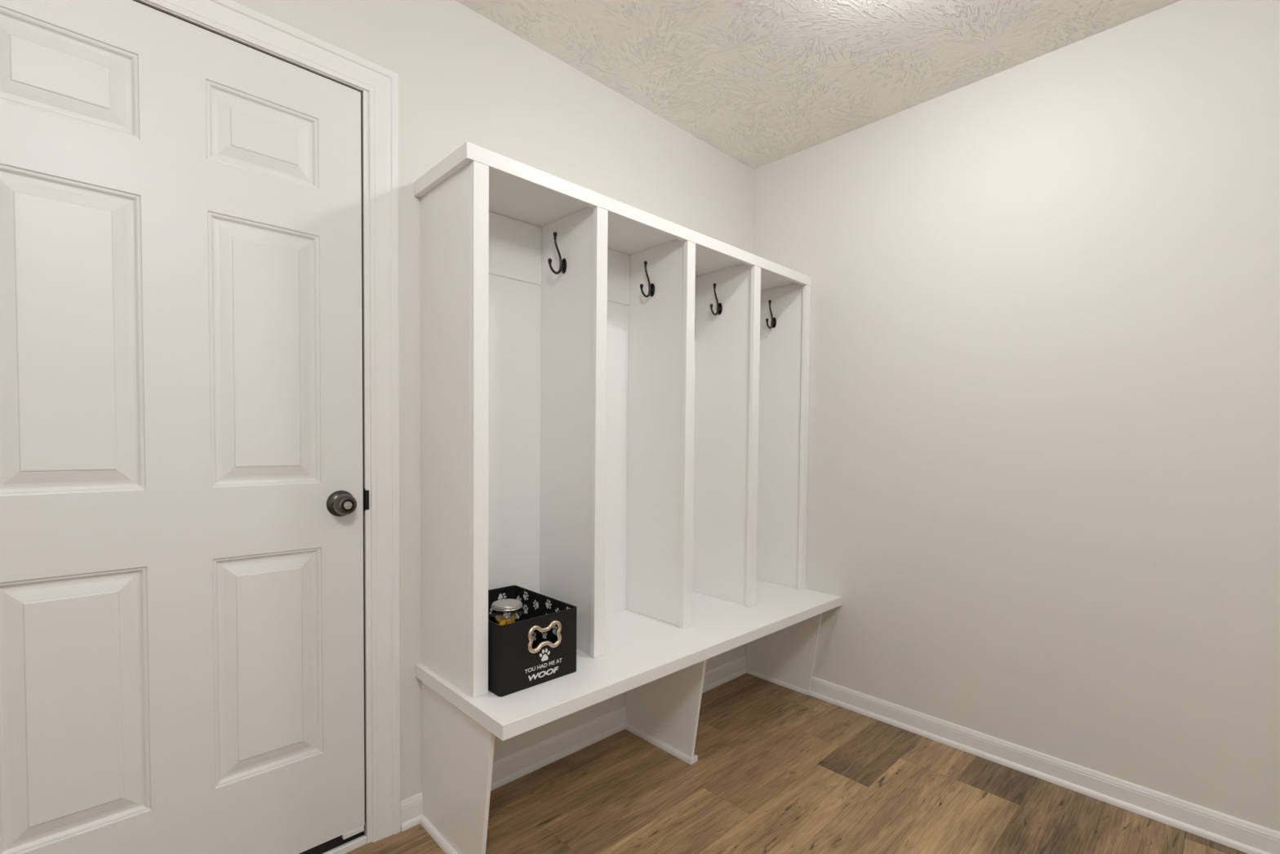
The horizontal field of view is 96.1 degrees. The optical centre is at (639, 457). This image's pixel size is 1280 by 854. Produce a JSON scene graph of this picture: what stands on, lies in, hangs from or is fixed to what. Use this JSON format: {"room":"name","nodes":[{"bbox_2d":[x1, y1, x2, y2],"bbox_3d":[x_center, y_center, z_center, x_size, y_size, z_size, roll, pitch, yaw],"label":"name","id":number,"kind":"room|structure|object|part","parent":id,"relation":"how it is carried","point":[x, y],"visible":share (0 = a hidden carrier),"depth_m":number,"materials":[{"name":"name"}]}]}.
{"room":"mudroom","nodes":[
{"label":"mudroom","id":0,"kind":"room"},
{"bbox_2d":[231,0,753,799],"bbox_3d":[-0.920,-0.131,1.456,3.900,2.410,0.120,-1,2,-44],"label":"wall","id":1,"kind":"structure","parent":0,"point":[464,77],"depth_m":1.74,"materials":[{"name":"white paint"}]},
{"bbox_2d":[0,0,364,853],"bbox_3d":[-1.024,0.045,1.266,0.795,2.009,0.099,-1,2,-44],"label":"door","id":2,"kind":"structure","parent":1,"relation":"in","point":[182,637],"depth_m":1.27,"materials":[{"name":"white paint"}]},
{"bbox_3d":[-1.147,-0.761,1.142,0.231,0.177,0.010,-1,2,-44],"label":"panel","id":3,"kind":"part","parent":2,"relation":"part of","materials":[{"name":"white paint"}]},
{"bbox_3d":[-1.152,-0.242,1.158,0.231,0.629,0.010,-1,2,-44],"label":"panel","id":4,"kind":"part","parent":2,"relation":"part of","materials":[{"name":"white paint"}]},
{"bbox_3d":[-1.159,0.507,1.181,0.231,0.540,0.010,-1,2,-44],"label":"panel","id":5,"kind":"part","parent":2,"relation":"part of","materials":[{"name":"white paint"}]},
{"bbox_3d":[-0.899,-0.766,1.380,0.229,0.177,0.010,-1,2,-44],"label":"panel","id":6,"kind":"part","parent":2,"relation":"part of","materials":[{"name":"white paint"}]},
{"bbox_3d":[-0.904,-0.247,1.396,0.229,0.629,0.010,-1,2,-44],"label":"panel","id":7,"kind":"part","parent":2,"relation":"part of","materials":[{"name":"white paint"}]},
{"bbox_3d":[-0.911,0.502,1.419,0.229,0.540,0.010,-1,2,-44],"label":"panel","id":8,"kind":"part","parent":2,"relation":"part of","materials":[{"name":"white paint"}]},
{"bbox_3d":[-0.766,0.121,1.492,0.054,0.054,0.052,-1,2,-44],"label":"knob","id":9,"kind":"part","parent":2,"relation":"part of","materials":[{"name":"grey metal"}]},
{"bbox_2d":[132,0,400,843],"bbox_3d":[-1.064,0.012,1.311,0.973,2.109,0.128,-1,2,-44],"label":"door frame","id":10,"kind":"structure","parent":1,"relation":"attached to","point":[378,86],"depth_m":1.56,"materials":[{"name":"white paint"}]},
{"bbox_3d":[-0.740,0.114,1.559,0.011,0.060,0.013,-1,2,-44],"label":"strike plate","id":11,"kind":"part","parent":10,"relation":"part of","materials":[{"name":"brown metal"}]},
{"bbox_2d":[400,654,746,831],"bbox_3d":[-0.889,1.025,1.437,3.886,0.081,0.016,-1,2,-44],"label":"baseboard","id":12,"kind":"structure","parent":1,"relation":"attached to","point":[506,769],"depth_m":2.01,"materials":[{"name":"white paint"}]},
{"bbox_2d":[344,672,1248,853],"bbox_3d":[0.242,1.142,0.272,4.100,0.060,3.530,-1,2,-44],"label":"floor","id":13,"kind":"structure","parent":0,"point":[779,769],"depth_m":1.80,"materials":[{"name":"brown wood"}]},
{"bbox_2d":[320,831,366,853],"bbox_3d":[-1.076,1.056,1.341,0.802,0.020,0.098,-1,2,-44],"label":"threshold","id":14,"kind":"object","parent":13,"relation":"on","point":[361,840],"visible":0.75,"depth_m":1.55,"materials":[{"name":"white paint"}]},
{"bbox_2d":[415,578,841,853],"bbox_3d":[0.101,0.824,2.056,1.620,0.463,0.483,-1,2,-44],"label":"bench","id":15,"kind":"object","parent":13,"relation":"on","point":[659,665],"visible":0.92,"depth_m":1.75,"materials":[{"name":"white paint"}]},
{"bbox_3d":[-0.520,1.055,1.555,0.012,0.020,0.325,-1,2,-44],"label":"shoe moulding","id":16,"kind":"part","parent":15,"relation":"part of","materials":[{"name":"white paint"}]},
{"bbox_3d":[-0.494,0.853,1.540,0.012,0.426,0.403,-1,2,-44],"label":"leg","id":17,"kind":"part","parent":15,"relation":"part of","materials":[{"name":"white paint"}]},
{"bbox_2d":[488,585,577,696],"bbox_3d":[-0.376,0.508,1.654,0.248,0.183,0.338,-1,2,-44],"label":"bin","id":18,"kind":"object","parent":15,"relation":"on","point":[540,647],"visible":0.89,"depth_m":1.54,"materials":[{"name":"black fabric"}]},
{"bbox_2d":[497,592,506,599],"bbox_3d":[-0.436,0.443,1.821,0.030,0.028,0.001,-1,2,-44],"label":"print","id":19,"kind":"object","parent":18,"relation":"attached to","point":[500,595],"depth_m":1.82,"materials":[{"name":"white paint"}]},
{"bbox_2d":[488,598,524,622],"bbox_3d":[-0.369,0.496,1.595,0.094,0.200,0.094,-1,2,-44],"label":"jar","id":20,"kind":"object","parent":18,"relation":"in","point":[508,604],"visible":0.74,"depth_m":1.57,"materials":[{"name":"clear glass"}]},
{"bbox_2d":[495,614,515,625],"bbox_3d":[-0.369,0.513,1.595,0.082,0.151,0.082,2,2,37],"label":"treat","id":21,"kind":"object","parent":20,"relation":"in","point":[504,620],"visible":0.09,"depth_m":1.59,"materials":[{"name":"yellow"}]},
{"bbox_3d":[-0.369,0.502,1.595,0.094,0.188,0.094,-1,2,-44],"label":"glass","id":22,"kind":"part","parent":20,"relation":"part of","materials":[{"name":"clear glass"}]},
{"bbox_3d":[-0.368,0.405,1.592,0.085,0.018,0.085,-1,2,-44],"label":"lid","id":23,"kind":"part","parent":20,"relation":"part of","materials":[{"name":"silver metal"}]},
{"bbox_2d":[523,604,528,613],"bbox_3d":[-0.359,0.475,1.806,0.001,0.029,0.029,-1,2,-44],"label":"print","id":24,"kind":"object","parent":18,"relation":"attached to","point":[525,606],"depth_m":1.81,"materials":[{"name":"white paint"}]},
{"bbox_2d":[523,591,528,599],"bbox_3d":[-0.358,0.433,1.804,0.001,0.029,0.029,-1,2,-44],"label":"print","id":25,"kind":"object","parent":18,"relation":"on","point":[525,593],"depth_m":1.80,"materials":[{"name":"white paint"}]},
{"bbox_2d":[531,631,536,639],"bbox_3d":[-0.329,0.549,1.776,0.001,0.030,0.028,-1,2,-44],"label":"print","id":26,"kind":"object","parent":18,"relation":"attached to","point":[534,633],"depth_m":1.77,"materials":[{"name":"white"}]},
{"bbox_2d":[533,600,538,608],"bbox_3d":[-0.319,0.451,1.764,0.001,0.029,0.029,-1,2,-44],"label":"print","id":27,"kind":"object","parent":18,"relation":"on","point":[535,602],"depth_m":1.76,"materials":[{"name":"white paint"}]},
{"bbox_3d":[-0.265,0.514,1.538,0.227,0.180,0.004,-1,2,-44],"label":"panel","id":28,"kind":"part","parent":18,"relation":"part of","materials":[{"name":"black fabric"}]},
{"bbox_3d":[-0.256,0.479,1.542,0.108,0.075,0.012,-1,2,-44],"label":"bone handle","id":29,"kind":"part","parent":18,"relation":"part of","materials":[{"name":"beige metal"}]},
{"bbox_2d":[539,648,550,661],"bbox_3d":[-0.256,0.529,1.545,0.034,0.032,0.001,-1,2,-44],"label":"print","id":30,"kind":"object","parent":18,"relation":"on","point":[544,653],"depth_m":1.54,"materials":[{"name":"white paint"}]},
{"bbox_2d":[545,599,551,608],"bbox_3d":[-0.273,0.437,1.715,0.001,0.029,0.030,-1,2,-44],"label":"print","id":31,"kind":"object","parent":18,"relation":"on","point":[548,602],"depth_m":1.72,"materials":[{"name":"white paint"}]},
{"bbox_2d":[552,624,556,635],"bbox_3d":[-0.250,0.506,1.693,0.001,0.030,0.028,-1,2,-44],"label":"print","id":32,"kind":"object","parent":18,"relation":"attached to","point":[554,627],"depth_m":1.69,"materials":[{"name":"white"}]},
{"bbox_2d":[413,141,811,697],"bbox_3d":[0.051,-0.096,2.088,1.621,1.372,0.313,-1,2,-44],"label":"locker","id":33,"kind":"object","parent":15,"relation":"on","point":[597,446],"visible":0.99,"depth_m":1.89,"materials":[{"name":"white paint"}]},
{"bbox_3d":[-0.521,-0.751,1.513,0.018,0.039,0.312,-1,2,-44],"label":"trim","id":34,"kind":"part","parent":33,"relation":"part of","materials":[{"name":"white paint"}]},
{"bbox_3d":[-0.519,-0.075,1.552,0.019,1.353,0.286,-1,2,-44],"label":"panel","id":35,"kind":"part","parent":33,"relation":"part of","materials":[{"name":"white paint"}]},
{"bbox_3d":[-0.466,-0.663,1.775,0.382,0.189,0.005,-1,2,-44],"label":"rail","id":36,"kind":"part","parent":33,"relation":"part of","materials":[{"name":"white paint"}]},
{"bbox_2d":[547,231,566,274],"bbox_3d":[-0.261,-0.637,1.796,0.060,0.129,0.028,-1,2,-44],"label":"coat hook","id":37,"kind":"object","parent":33,"relation":"attached to","point":[562,267],"visible":1,"depth_m":1.80,"materials":[{"name":"black metal"}]},
{"bbox_3d":[-0.242,-0.605,1.816,0.005,0.049,0.028,-1,2,-44],"label":"plate","id":38,"kind":"part","parent":37,"relation":"part of","materials":[{"name":"black metal"}]},
{"bbox_3d":[-0.049,-0.091,2.206,1.602,1.352,0.006,-1,2,-44],"label":"panel","id":39,"kind":"part","parent":33,"relation":"part of","materials":[{"name":"white paint"}]},
{"bbox_3d":[-0.177,-0.669,2.052,0.378,0.189,0.005,-1,2,-44],"label":"rail","id":40,"kind":"part","parent":33,"relation":"part of","materials":[{"name":"white paint"}]},
{"bbox_3d":[0.159,-0.758,1.963,1.621,0.039,0.020,-1,2,-44],"label":"trim","id":41,"kind":"part","parent":33,"relation":"part of","materials":[{"name":"white paint"}]},
{"bbox_2d":[640,261,654,297],"bbox_3d":[0.023,-0.642,2.074,0.060,0.129,0.028,-1,2,-44],"label":"coat hook","id":42,"kind":"object","parent":33,"relation":"attached to","point":[651,286],"visible":1,"depth_m":2.08,"materials":[{"name":"black metal"}]},
{"bbox_3d":[0.042,-0.610,2.094,0.005,0.049,0.028,-1,2,-44],"label":"plate","id":43,"kind":"part","parent":42,"relation":"part of","materials":[{"name":"black metal"}]},
{"bbox_3d":[0.108,-0.675,2.325,0.371,0.189,0.005,-1,2,-44],"label":"rail","id":44,"kind":"part","parent":33,"relation":"part of","materials":[{"name":"white paint"}]},
{"bbox_2d":[710,283,722,315],"bbox_3d":[0.306,-0.644,2.344,0.060,0.129,0.028,-1,2,-44],"label":"coat hook","id":45,"kind":"object","parent":33,"relation":"attached to","point":[719,307],"visible":1,"depth_m":2.35,"materials":[{"name":"black metal"}]},
{"bbox_3d":[0.326,-0.612,2.364,0.005,0.049,0.028,-1,2,-44],"label":"plate","id":46,"kind":"part","parent":45,"relation":"part of","materials":[{"name":"black metal"}]},
{"bbox_2d":[765,300,776,328],"bbox_3d":[0.591,-0.649,2.611,0.060,0.129,0.028,-1,2,-44],"label":"coat hook","id":47,"kind":"object","parent":33,"relation":"attached to","point":[773,322],"visible":1,"depth_m":2.62,"materials":[{"name":"black metal"}]},
{"bbox_3d":[0.611,-0.617,2.632,0.005,0.049,0.028,-1,2,-44],"label":"plate","id":48,"kind":"part","parent":47,"relation":"part of","materials":[{"name":"black metal"}]},
{"bbox_3d":[0.623,-0.098,2.648,0.020,1.353,0.286,-1,2,-44],"label":"panel","id":49,"kind":"part","parent":33,"relation":"part of","materials":[{"name":"white paint"}]},
{"bbox_3d":[0.072,1.044,2.116,0.036,0.020,0.337,-1,2,-44],"label":"shoe moulding","id":50,"kind":"part","parent":15,"relation":"part of","materials":[{"name":"white paint"}]},
{"bbox_3d":[0.086,0.841,2.097,0.013,0.426,0.403,-1,2,-44],"label":"leg","id":51,"kind":"part","parent":15,"relation":"part of","materials":[{"name":"white paint"}]},
{"bbox_3d":[0.628,1.033,2.658,0.008,0.018,0.325,-1,2,-44],"label":"shoe moulding","id":52,"kind":"part","parent":15,"relation":"part of","materials":[{"name":"white paint"}]},
{"bbox_3d":[0.653,0.830,2.642,0.012,0.426,0.403,-1,2,-44],"label":"leg","id":53,"kind":"part","parent":15,"relation":"part of","materials":[{"name":"white paint"}]},
{"bbox_2d":[454,0,1181,169],"bbox_3d":[0.269,-1.337,0.192,4.100,0.100,3.520,-1,2,-44],"label":"ceiling","id":54,"kind":"structure","parent":0,"point":[760,82],"depth_m":1.88,"materials":[{"name":"white paint"}]},
{"bbox_2d":[752,0,1279,831],"bbox_3d":[1.699,-0.111,1.616,0.100,2.410,3.520,-1,2,-44],"label":"wall","id":55,"kind":"structure","parent":0,"point":[1042,511],"depth_m":1.87,"materials":[{"name":"white paint"}]},
{"bbox_2d":[808,675,1279,853],"bbox_3d":[1.773,1.049,1.479,0.016,0.081,2.956,-1,2,-44],"label":"baseboard","id":56,"kind":"structure","parent":55,"relation":"attached to","point":[1237,833],"depth_m":1.87,"materials":[{"name":"white paint"}]}
]}

